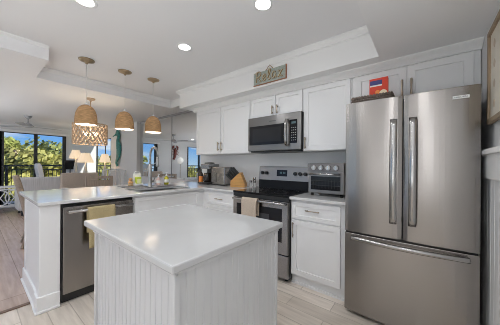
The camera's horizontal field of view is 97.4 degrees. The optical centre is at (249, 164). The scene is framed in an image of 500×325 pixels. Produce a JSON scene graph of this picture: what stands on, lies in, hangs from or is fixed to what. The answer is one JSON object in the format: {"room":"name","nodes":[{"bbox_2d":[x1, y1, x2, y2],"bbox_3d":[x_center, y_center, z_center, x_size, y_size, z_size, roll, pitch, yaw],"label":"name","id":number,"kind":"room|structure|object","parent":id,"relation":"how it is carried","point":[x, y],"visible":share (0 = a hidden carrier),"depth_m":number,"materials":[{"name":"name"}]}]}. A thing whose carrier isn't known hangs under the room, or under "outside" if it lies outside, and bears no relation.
{"room":"kitchen","nodes":[
{"label":"kitchen","id":0,"kind":"room"},
{"bbox_2d":[0,123,96,172],"bbox_3d":[-7.158,-0.053,5.482,0.120,2.470,5.660,0,0,38],"label":"wall","id":1,"kind":"structure","parent":0,"point":[91,167],"depth_m":7.12,"materials":[{"name":"white paint"}]},
{"bbox_2d":[0,131,65,204],"bbox_3d":[-6.363,0.128,6.477,0.070,2.080,1.450,0,0,38],"label":"window","id":2,"kind":"structure","parent":1,"relation":"in","point":[1,132],"depth_m":6.33,"materials":[{"name":"grey metal"}]},
{"bbox_2d":[0,129,69,135],"bbox_3d":[-6.297,-0.944,6.426,0.048,0.055,1.600,0,0,38],"label":"trim","id":3,"kind":"structure","parent":1,"relation":"attached to","point":[9,130],"depth_m":6.39,"materials":[{"name":"white wood"}]},
{"bbox_2d":[64,160,74,172],"bbox_3d":[-5.732,0.523,6.983,0.180,1.340,0.290,0,0,38],"label":"television","id":4,"kind":"object","parent":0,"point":[68,164],"visible":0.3,"depth_m":6.93,"materials":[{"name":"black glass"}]},
{"bbox_2d":[0,34,182,132],"bbox_3d":[-4.808,-1.202,3.637,5.840,0.155,5.660,0,0,38],"label":"ceiling","id":5,"kind":"structure","parent":0,"point":[52,100],"depth_m":3.63,"materials":[{"name":"white paint"}]},
{"bbox_2d":[0,30,48,48],"bbox_3d":[-3.183,-1.243,0.953,0.035,0.024,3.455,0,0,38],"label":"trim","id":6,"kind":"structure","parent":5,"relation":"attached to","point":[1,31],"depth_m":2.16,"materials":[{"name":"white wood"}]},
{"bbox_2d":[0,115,61,130],"bbox_3d":[-5.023,-0.993,5.111,1.086,0.264,1.039,0,0,38],"label":"ceiling fan","id":7,"kind":"object","parent":5,"relation":"hanging from","point":[27,125],"visible":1,"depth_m":5.03,"materials":[{"name":"grey"}]},
{"bbox_2d":[72,97,107,145],"bbox_3d":[-2.657,-0.723,3.658,0.486,0.766,0.487,0,0,-41],"label":"drum chandelier","id":8,"kind":"object","parent":5,"relation":"hanging from","point":[104,129],"visible":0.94,"depth_m":3.59,"materials":[{"name":"beige wicker"}]},
{"bbox_2d":[122,122,139,184],"bbox_3d":[-3.216,0.052,5.913,0.900,2.324,0.099,0,0,38],"label":"column","id":9,"kind":"structure","parent":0,"point":[130,140],"depth_m":5.78,"materials":[{"name":"white paint"}]},
{"bbox_2d":[170,98,187,110],"bbox_3d":[-1.200,-1.172,4.193,0.620,0.155,0.320,0,0,38],"label":"wall","id":10,"kind":"structure","parent":0,"point":[175,104],"depth_m":4.20,"materials":[{"name":"white paint"}]},
{"bbox_2d":[41,67,170,102],"bbox_3d":[-2.110,-1.224,3.502,0.045,0.044,1.873,0,0,38],"label":"trim","id":11,"kind":"structure","parent":10,"relation":"attached to","point":[44,69],"depth_m":3.30,"materials":[{"name":"white wood"}]},
{"bbox_2d":[0,0,365,100],"bbox_3d":[-3.378,-1.298,2.575,9.400,0.080,5.760,0,0,38],"label":"ceiling","id":12,"kind":"structure","parent":0,"point":[140,37],"depth_m":2.05,"materials":[{"name":"white paint"}]},
{"bbox_2d":[74,57,97,125],"bbox_3d":[-1.940,-0.860,2.603,0.223,0.769,0.223,0,0,38],"label":"pendant lamp","id":13,"kind":"object","parent":12,"relation":"hanging from","point":[85,115],"visible":1,"depth_m":2.55,"materials":[{"name":"beige wicker"}]},
{"bbox_2d":[74,0,97,8],"bbox_3d":[-1.248,-1.238,1.660,0.160,0.005,0.160,0,0,38],"label":"recessed light","id":14,"kind":"object","parent":12,"relation":"in","point":[92,4],"visible":1,"depth_m":1.68,"materials":[{"name":"white plastic"}]},
{"bbox_2d":[115,69,133,130],"bbox_3d":[-1.668,-0.858,2.924,0.223,0.769,0.223,0,0,38],"label":"pendant lamp","id":15,"kind":"object","parent":12,"relation":"hanging from","point":[124,120],"visible":1,"depth_m":2.86,"materials":[{"name":"beige wicker"}]},
{"bbox_2d":[145,77,160,133],"bbox_3d":[-1.408,-0.856,3.197,0.223,0.769,0.223,0,0,38],"label":"pendant lamp","id":16,"kind":"object","parent":12,"relation":"hanging from","point":[152,124],"visible":1,"depth_m":3.13,"materials":[{"name":"beige wicker"}]},
{"bbox_2d":[177,43,191,50],"bbox_3d":[-0.686,-1.233,2.302,0.160,0.005,0.160,0,0,38],"label":"recessed light","id":17,"kind":"object","parent":12,"relation":"in","point":[182,46],"visible":1,"depth_m":2.29,"materials":[{"name":"white"}]},
{"bbox_2d":[253,0,272,11],"bbox_3d":[0.099,-1.226,1.678,0.160,0.005,0.160,0,0,38],"label":"recessed light","id":18,"kind":"object","parent":12,"relation":"in","point":[259,5],"visible":1,"depth_m":1.69,"materials":[{"name":"white plastic"}]},
{"bbox_2d":[0,207,385,324],"bbox_3d":[-3.469,1.242,2.567,9.300,0.060,5.660,0,0,38],"label":"floor","id":19,"kind":"structure","parent":0,"point":[297,304],"depth_m":1.95,"materials":[{"name":"brown wood"}]},
{"bbox_2d":[0,185,15,207],"bbox_3d":[-6.254,0.861,5.330,0.400,0.655,1.050,0,0,38],"label":"console","id":20,"kind":"object","parent":19,"relation":"on","point":[9,205],"visible":0.59,"depth_m":5.41,"materials":[{"name":"white paint"}]},
{"bbox_2d":[0,302,29,313],"bbox_3d":[-2.962,1.212,0.657,0.040,0.008,3.288,0,0,38],"label":"trim","id":21,"kind":"structure","parent":19,"relation":"on","point":[27,303],"depth_m":1.86,"materials":[{"name":"brown wood"}]},
{"bbox_2d":[12,175,24,248],"bbox_3d":[-3.285,0.685,3.451,0.480,1.065,0.630,0,0,44],"label":"dining chair","id":22,"kind":"object","parent":19,"relation":"on","point":[16,178],"visible":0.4,"depth_m":3.16,"materials":[{"name":"beige fabric"}]},
{"bbox_2d":[14,176,59,215],"bbox_3d":[-5.335,0.747,5.606,0.660,0.900,0.880,0,0,38],"label":"dining chair","id":23,"kind":"object","parent":19,"relation":"on","point":[29,183],"visible":0.3,"depth_m":5.32,"materials":[{"name":"grey fabric"}]},
{"bbox_2d":[34,163,43,176],"bbox_3d":[-5.790,0.576,6.417,0.610,1.234,0.690,0,0,38],"label":"lounge chair","id":24,"kind":"object","parent":19,"relation":"on","point":[38,168],"visible":0.09,"depth_m":6.06,"materials":[{"name":"white fabric"}]},
{"bbox_2d":[20,198,60,315],"bbox_3d":[-1.388,0.787,2.927,0.888,0.884,2.242,0,0,38],"label":"peninsula end panel","id":25,"kind":"object","parent":19,"relation":"on","point":[40,279],"visible":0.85,"depth_m":1.88,"materials":[{"name":"white wood"}]},
{"bbox_2d":[60,172,97,188],"bbox_3d":[-4.178,0.706,5.516,0.770,1.000,0.770,0,0,38],"label":"armchair","id":26,"kind":"object","parent":19,"relation":"on","point":[67,180],"visible":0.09,"depth_m":5.55,"materials":[{"name":"beige fabric"}]},
{"bbox_2d":[60,197,133,302],"bbox_3d":[-1.667,0.788,2.315,0.678,0.867,0.599,0,0,38],"label":"dishwasher","id":27,"kind":"object","parent":19,"relation":"on","point":[76,258],"visible":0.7,"depth_m":2.00,"materials":[{"name":"grey metal"}]},
{"bbox_2d":[87,204,115,248],"bbox_3d":[-1.415,0.574,2.095,0.072,0.370,0.227,0,0,38],"label":"dish towel","id":28,"kind":"object","parent":27,"relation":"hanging from","point":[95,212],"visible":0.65,"depth_m":2.05,"materials":[{"name":"yellow fabric"}]},
{"bbox_2d":[85,176,112,186],"bbox_3d":[-3.283,0.736,4.906,0.490,0.955,0.540,0,0,38],"label":"dining chair","id":29,"kind":"object","parent":19,"relation":"on","point":[93,183],"visible":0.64,"depth_m":5.01,"materials":[{"name":"beige fabric"}]},
{"bbox_2d":[101,168,118,185],"bbox_3d":[-3.684,0.653,5.923,0.440,1.114,0.448,0,0,38],"label":"chair","id":30,"kind":"object","parent":19,"relation":"on","point":[110,168],"visible":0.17,"depth_m":6.08,"materials":[{"name":"white paint"}]},
{"bbox_2d":[108,169,126,185],"bbox_3d":[-3.298,0.656,5.606,0.440,1.114,0.448,0,0,38],"label":"chair","id":31,"kind":"object","parent":19,"relation":"on","point":[109,174],"visible":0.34,"depth_m":5.76,"materials":[{"name":"white paint"}]},
{"bbox_2d":[19,181,257,206],"bbox_3d":[-1.222,0.330,2.882,1.738,0.030,2.348,0,0,38],"label":"countertop","id":32,"kind":"structure","parent":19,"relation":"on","point":[40,198],"depth_m":2.50,"materials":[{"name":"stone"}]},
{"bbox_2d":[117,185,146,187],"bbox_3d":[-1.655,0.307,3.123,0.310,0.008,0.310,0,0,38],"label":"drip tray","id":33,"kind":"object","parent":32,"relation":"on","point":[140,185],"visible":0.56,"depth_m":3.07,"materials":[{"name":"grey metal"}]},
{"bbox_2d":[128,178,132,185],"bbox_3d":[-1.715,0.245,3.151,0.068,0.113,0.068,0,0,38],"label":"dish brush","id":34,"kind":"object","parent":33,"relation":"on","point":[130,182],"visible":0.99,"depth_m":3.13,"materials":[{"name":"beige"}]},
{"bbox_2d":[133,171,142,185],"bbox_3d":[-1.647,0.197,3.232,0.076,0.210,0.110,0,0,38],"label":"soap bottle","id":35,"kind":"object","parent":33,"relation":"on","point":[136,176],"visible":0.98,"depth_m":3.22,"materials":[{"name":"white paint"}]},
{"bbox_2d":[147,146,158,186],"bbox_3d":[-1.317,0.029,3.042,0.252,0.569,0.104,0,0,38],"label":"faucet","id":36,"kind":"object","parent":32,"relation":"on","point":[150,180],"visible":1,"depth_m":3.06,"materials":[{"name":"silver metal"}]},
{"bbox_2d":[125,186,189,191],"bbox_3d":[-1.212,0.431,2.919,0.428,0.239,0.688,0,0,38],"label":"sink","id":37,"kind":"object","parent":32,"relation":"in","point":[160,186],"visible":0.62,"depth_m":3.01,"materials":[{"name":"silver metal"}]},
{"bbox_2d":[140,188,176,191],"bbox_3d":[-1.212,0.448,2.919,0.428,0.204,0.688,0,0,38],"label":"basin","id":38,"kind":"object","parent":37,"relation":"in","point":[165,188],"depth_m":3.10,"materials":[{"name":"silver metal"}]},
{"bbox_2d":[152,184,172,186],"bbox_3d":[-1.322,0.310,3.351,0.210,0.008,0.280,0,0,38],"label":"drip tray","id":39,"kind":"object","parent":32,"relation":"on","point":[160,184],"visible":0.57,"depth_m":3.28,"materials":[{"name":"grey"}]},
{"bbox_2d":[156,174,160,184],"bbox_3d":[-1.389,0.220,3.335,0.064,0.168,0.058,0,0,-2],"label":"soap dispenser","id":40,"kind":"object","parent":39,"relation":"on","point":[158,180],"visible":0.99,"depth_m":3.31,"materials":[{"name":"pink"}]},
{"bbox_2d":[164,172,168,184],"bbox_3d":[-1.301,0.208,3.417,0.067,0.193,0.068,0,0,-11],"label":"soap dispenser","id":41,"kind":"object","parent":39,"relation":"on","point":[166,179],"visible":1,"depth_m":3.40,"materials":[{"name":"yellow plastic"}]},
{"bbox_2d":[199,168,202,181],"bbox_3d":[-0.832,0.182,3.729,0.076,0.271,0.074,0,0,38],"label":"bottle","id":42,"kind":"object","parent":32,"relation":"on","point":[200,173],"visible":0.67,"depth_m":3.70,"materials":[{"name":"brown glass"}]},
{"bbox_2d":[199,162,218,184],"bbox_3d":[-0.680,0.138,3.679,0.210,0.363,0.250,0,0,38],"label":"coffee maker","id":43,"kind":"object","parent":32,"relation":"on","point":[207,165],"visible":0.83,"depth_m":3.60,"materials":[{"name":"black plastic"}]},
{"bbox_2d":[211,167,234,185],"bbox_3d":[-0.436,0.176,3.552,0.310,0.290,0.248,0,0,38],"label":"toaster","id":44,"kind":"object","parent":32,"relation":"on","point":[218,177],"visible":0.89,"depth_m":3.44,"materials":[{"name":"grey metal"}]},
{"bbox_2d":[225,167,246,186],"bbox_3d":[-0.207,0.176,3.252,0.304,0.294,0.110,0,0,16],"label":"knife block","id":45,"kind":"object","parent":32,"relation":"on","point":[237,179],"visible":1,"depth_m":3.20,"materials":[{"name":"brown wood"}]},
{"bbox_2d":[132,189,203,212],"bbox_3d":[-1.015,0.790,3.183,0.627,0.884,1.559,0,0,38],"label":"base cabinet","id":46,"kind":"object","parent":19,"relation":"on","point":[195,197],"visible":0.11,"depth_m":2.73,"materials":[{"name":"white wood"}]},
{"bbox_2d":[93,229,278,324],"bbox_3d":[-0.347,0.795,1.201,0.776,0.884,0.663,0,0,38],"label":"kitchen island","id":47,"kind":"object","parent":19,"relation":"on","point":[238,285],"visible":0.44,"depth_m":0.95,"materials":[{"name":"grey paint"}]},
{"bbox_2d":[84,204,282,274],"bbox_3d":[-0.379,0.337,1.252,0.894,0.030,0.706,0,0,38],"label":"island countertop","id":48,"kind":"structure","parent":47,"relation":"on","point":[175,239],"depth_m":1.05,"materials":[{"name":"stone"}]},
{"bbox_2d":[204,190,233,212],"bbox_3d":[-0.267,0.796,3.205,0.622,0.884,0.638,0,0,38],"label":"base cabinet","id":49,"kind":"object","parent":19,"relation":"on","point":[218,200],"visible":0.28,"depth_m":2.97,"materials":[{"name":"white wood"}]},
{"bbox_2d":[232,166,308,280],"bbox_3d":[0.268,0.632,2.739,0.776,1.220,0.680,0,0,38],"label":"range","id":50,"kind":"object","parent":19,"relation":"on","point":[276,184],"visible":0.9,"depth_m":2.54,"materials":[{"name":"grey metal"}]},
{"bbox_2d":[241,197,258,216],"bbox_3d":[-0.003,0.559,2.539,0.222,0.362,0.075,0,0,38],"label":"kitchen towel","id":51,"kind":"object","parent":50,"relation":"hanging from","point":[249,206],"visible":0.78,"depth_m":2.51,"materials":[{"name":"beige fabric"}]},
{"bbox_2d":[233,187,307,197],"bbox_3d":[0.265,0.332,2.732,0.776,0.024,0.557,0,0,38],"label":"cooktop","id":52,"kind":"object","parent":50,"relation":"in","point":[264,192],"depth_m":2.65,"materials":[{"name":"black glass"}]},
{"bbox_2d":[291,200,345,300],"bbox_3d":[0.812,0.805,2.354,0.547,0.884,0.638,0,0,38],"label":"base cabinet","id":53,"kind":"object","parent":19,"relation":"on","point":[318,230],"visible":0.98,"depth_m":2.12,"materials":[{"name":"white wood"}]},
{"bbox_2d":[289,192,344,205],"bbox_3d":[0.824,0.347,2.358,0.559,0.030,0.638,0,0,38],"label":"countertop","id":54,"kind":"structure","parent":53,"relation":"on","point":[334,199],"depth_m":2.20,"materials":[{"name":"stone"}]},
{"bbox_2d":[308,163,345,197],"bbox_3d":[0.872,0.157,2.402,0.380,0.350,0.376,0,0,38],"label":"toaster oven","id":55,"kind":"object","parent":54,"relation":"on","point":[326,178],"visible":0.93,"depth_m":2.27,"materials":[{"name":"silver metal"}]},
{"bbox_2d":[344,84,481,324],"bbox_3d":[1.304,0.370,1.848,0.803,1.761,0.769,0,0,38],"label":"fridge","id":56,"kind":"object","parent":19,"relation":"on","point":[413,171],"visible":1,"depth_m":1.55,"materials":[{"name":"grey metal"}]},
{"bbox_2d":[351,91,394,102],"bbox_3d":[1.089,-0.545,1.933,0.317,0.090,0.281,0,0,38],"label":"wicker tray","id":57,"kind":"object","parent":56,"relation":"on","point":[386,94],"visible":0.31,"depth_m":1.82,"materials":[{"name":"brown wicker"}]},
{"bbox_2d":[369,76,388,94],"bbox_3d":[1.103,-0.625,1.881,0.136,0.222,0.056,0,0,38],"label":"cereal box","id":58,"kind":"object","parent":57,"relation":"in","point":[378,85],"visible":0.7,"depth_m":1.86,"materials":[{"name":"red cardboard"}]},
{"bbox_3d":[-4.585,0.843,6.236,0.340,0.720,0.340,0,0,38],"label":"side table","id":59,"kind":"object","parent":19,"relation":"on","visible":0},
{"bbox_2d":[77,153,93,172],"bbox_3d":[-4.628,0.067,6.174,0.400,0.829,0.400,0,0,38],"label":"table lamp","id":60,"kind":"object","parent":59,"relation":"on","point":[84,157],"visible":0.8,"depth_m":6.09,"materials":[{"name":"beige fabric"}]},
{"bbox_3d":[-5.067,0.799,6.464,0.300,0.800,0.300,0,0,38],"label":"side table","id":61,"kind":"object","parent":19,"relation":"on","visible":0},
{"bbox_2d":[69,150,80,172],"bbox_3d":[-5.115,-0.030,6.443,0.330,0.854,0.330,0,0,38],"label":"table lamp","id":62,"kind":"object","parent":61,"relation":"on","point":[75,154],"visible":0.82,"depth_m":6.38,"materials":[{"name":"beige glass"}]},
{"bbox_3d":[-4.337,0.845,6.551,0.260,0.720,0.260,0,0,38],"label":"side table","id":63,"kind":"object","parent":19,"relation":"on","visible":0},
{"bbox_2d":[99,154,110,179],"bbox_3d":[-4.331,0.069,6.551,0.310,0.829,0.310,0,0,38],"label":"table lamp","id":64,"kind":"object","parent":63,"relation":"on","point":[104,158],"visible":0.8,"depth_m":6.49,"materials":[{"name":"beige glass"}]},
{"bbox_2d":[97,117,345,186],"bbox_3d":[-1.683,-0.009,4.821,9.500,2.470,0.120,0,0,38],"label":"wall","id":65,"kind":"structure","parent":0,"point":[249,165],"depth_m":4.10,"materials":[{"name":"white paint"}]},
{"bbox_2d":[97,138,110,172],"bbox_3d":[-4.849,0.050,7.282,1.280,1.800,0.022,0,0,38],"label":"window","id":66,"kind":"structure","parent":65,"relation":"in","point":[108,138],"depth_m":7.65,"materials":[{"name":"grey"}]},
{"bbox_2d":[113,130,121,166],"bbox_3d":[-3.918,-0.497,6.471,0.592,1.094,0.067,0,0,38],"label":"decor","id":67,"kind":"object","parent":65,"relation":"attached to","point":[118,145],"visible":0.97,"depth_m":6.38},
{"bbox_2d":[140,111,192,177],"bbox_3d":[-1.882,-0.405,4.915,2.405,1.389,0.021,0,0,38],"label":"trim","id":68,"kind":"structure","parent":65,"relation":"attached to","point":[183,112],"depth_m":4.76,"materials":[{"name":"grey wood"}]},
{"bbox_2d":[172,112,199,179],"bbox_3d":[-1.313,-0.376,4.470,0.960,1.340,0.015,0,0,38],"label":"mirror panel","id":69,"kind":"object","parent":65,"relation":"attached to","point":[185,161],"visible":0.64,"depth_m":4.46,"materials":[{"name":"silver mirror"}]},
{"bbox_2d":[196,101,261,155],"bbox_3d":[-0.372,-0.544,3.487,1.172,0.758,0.354,0,0,38],"label":"upper cabinet","id":70,"kind":"object","parent":65,"relation":"attached to","point":[222,130],"visible":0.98,"depth_m":3.33,"materials":[{"name":"white wood"}]},
{"bbox_2d":[251,89,303,118],"bbox_3d":[0.395,-0.769,2.884,0.773,0.295,0.354,0,0,38],"label":"upper cabinet","id":71,"kind":"object","parent":65,"relation":"attached to","point":[293,101],"visible":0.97,"depth_m":2.74,"materials":[{"name":"white wood"}]},
{"bbox_2d":[248,111,303,153],"bbox_3d":[0.366,-0.392,2.850,0.768,0.454,0.434,0,0,38],"label":"microwave","id":72,"kind":"object","parent":71,"relation":"attached to","point":[279,133],"visible":1,"depth_m":2.69,"materials":[{"name":"silver metal"}]},
{"bbox_2d":[303,78,351,152],"bbox_3d":[0.903,-0.533,2.482,0.521,0.758,0.354,0,0,38],"label":"upper cabinet","id":73,"kind":"object","parent":65,"relation":"attached to","point":[325,104],"visible":0.91,"depth_m":2.37,"materials":[{"name":"white wood"}]},
{"bbox_2d":[191,36,483,112],"bbox_3d":[0.465,-0.910,2.804,3.438,0.059,0.394,0,0,38],"label":"trim","id":74,"kind":"structure","parent":65,"relation":"attached to","point":[476,44],"depth_m":2.10,"materials":[{"name":"white wood"}]},
{"bbox_2d":[352,50,480,98],"bbox_3d":[1.468,-0.728,2.039,0.907,0.360,0.354,0,0,38],"label":"upper cabinet","id":75,"kind":"object","parent":65,"relation":"attached to","point":[464,69],"visible":0.62,"depth_m":1.84,"materials":[{"name":"white wood"}]},
{"bbox_2d":[180,0,499,110],"bbox_3d":[-1.204,-1.102,0.796,3.580,0.295,5.660,0,0,38],"label":"soffit","id":76,"kind":"structure","parent":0,"point":[396,28],"depth_m":1.65,"materials":[{"name":"white paint"}]},
{"bbox_2d":[253,64,286,86],"bbox_3d":[0.222,-1.072,2.571,0.456,0.212,0.036,0,0,38],"label":"sign","id":77,"kind":"object","parent":76,"relation":"attached to","point":[278,73],"visible":1,"depth_m":2.55,"materials":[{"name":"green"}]},
{"bbox_2d":[176,25,368,94],"bbox_3d":[-0.067,-1.200,2.795,2.970,0.058,0.046,0,0,38],"label":"trim","id":78,"kind":"structure","parent":76,"relation":"attached to","point":[363,30],"depth_m":2.41,"materials":[{"name":"white wood"}]},
{"bbox_2d":[479,5,499,324],"bbox_3d":[0.257,0.007,-0.298,0.117,2.470,5.760,0,0,38],"label":"wall","id":79,"kind":"structure","parent":0,"point":[490,229],"depth_m":1.39,"materials":[{"name":"white paint"}]},
{"bbox_2d":[481,146,499,180],"bbox_3d":[0.032,-0.017,-0.471,0.054,0.175,5.210,0,0,38],"label":"trim","id":80,"kind":"structure","parent":79,"relation":"attached to","point":[490,158],"depth_m":1.26,"materials":[{"name":"white"}]},
{"bbox_2d":[486,9,499,124],"bbox_3d":[1.375,-0.548,1.206,0.025,0.580,0.500,0,0,38],"label":"framed print","id":81,"kind":"object","parent":79,"relation":"attached to","point":[493,36],"visible":1,"depth_m":1.31,"materials":[{"name":"brown wood"}]},
{"bbox_3d":[-7.404,1.245,6.520,1.525,0.110,9.000,0,0,38],"label":"floor","id":82,"kind":"structure","parent":0,"visible":0},
{"bbox_2d":[4,165,109,201],"bbox_3d":[-7.756,0.592,7.056,0.060,1.190,8.600,0,0,38],"label":"balcony railing","id":83,"kind":"object","parent":82,"relation":"on","point":[6,169],"visible":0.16,"depth_m":7.24,"materials":[{"name":"grey metal"}]},
{"label":"outside","id":84,"kind":"structure","parent":0,"visible":0},
{"bbox_3d":[-12.481,4.388,12.410,110.000,0.100,120.000,0,0,38],"label":"ground","id":85,"kind":"structure","parent":84,"visible":0},
{"bbox_2d":[4,136,20,177],"bbox_3d":[-11.725,1.455,9.197,3.117,5.797,3.379,0,0,38],"label":"tree","id":86,"kind":"object","parent":85,"relation":"on","point":[9,141],"visible":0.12,"depth_m":9.20,"materials":[{"name":"green plant"}]},
{"bbox_2d":[4,144,57,201],"bbox_3d":[-9.761,1.745,9.423,2.366,5.249,2.850,0,0,-36],"label":"tree","id":87,"kind":"object","parent":85,"relation":"on","point":[25,156],"visible":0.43,"depth_m":8.78,"materials":[{"name":"green plant"}]},
{"bbox_2d":[17,136,61,157],"bbox_3d":[-11.911,1.372,12.323,4.576,5.960,4.706,0,0,38],"label":"tree","id":88,"kind":"object","parent":85,"relation":"on","point":[52,148],"visible":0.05,"depth_m":11.70,"materials":[{"name":"green plant"}]},
{"bbox_2d":[45,153,61,176],"bbox_3d":[-8.959,1.897,10.739,2.605,4.958,2.947,0,0,38],"label":"tree","id":89,"kind":"object","parent":85,"relation":"on","point":[58,161],"visible":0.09,"depth_m":9.95,"materials":[{"name":"green plant"}]},
{"bbox_2d":[96,159,110,179],"bbox_3d":[-7.476,1.994,11.661,2.453,4.788,2.398,0,0,38],"label":"tree","id":90,"kind":"object","parent":85,"relation":"on","point":[99,163],"visible":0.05,"depth_m":10.90,"materials":[{"name":"green plant"}]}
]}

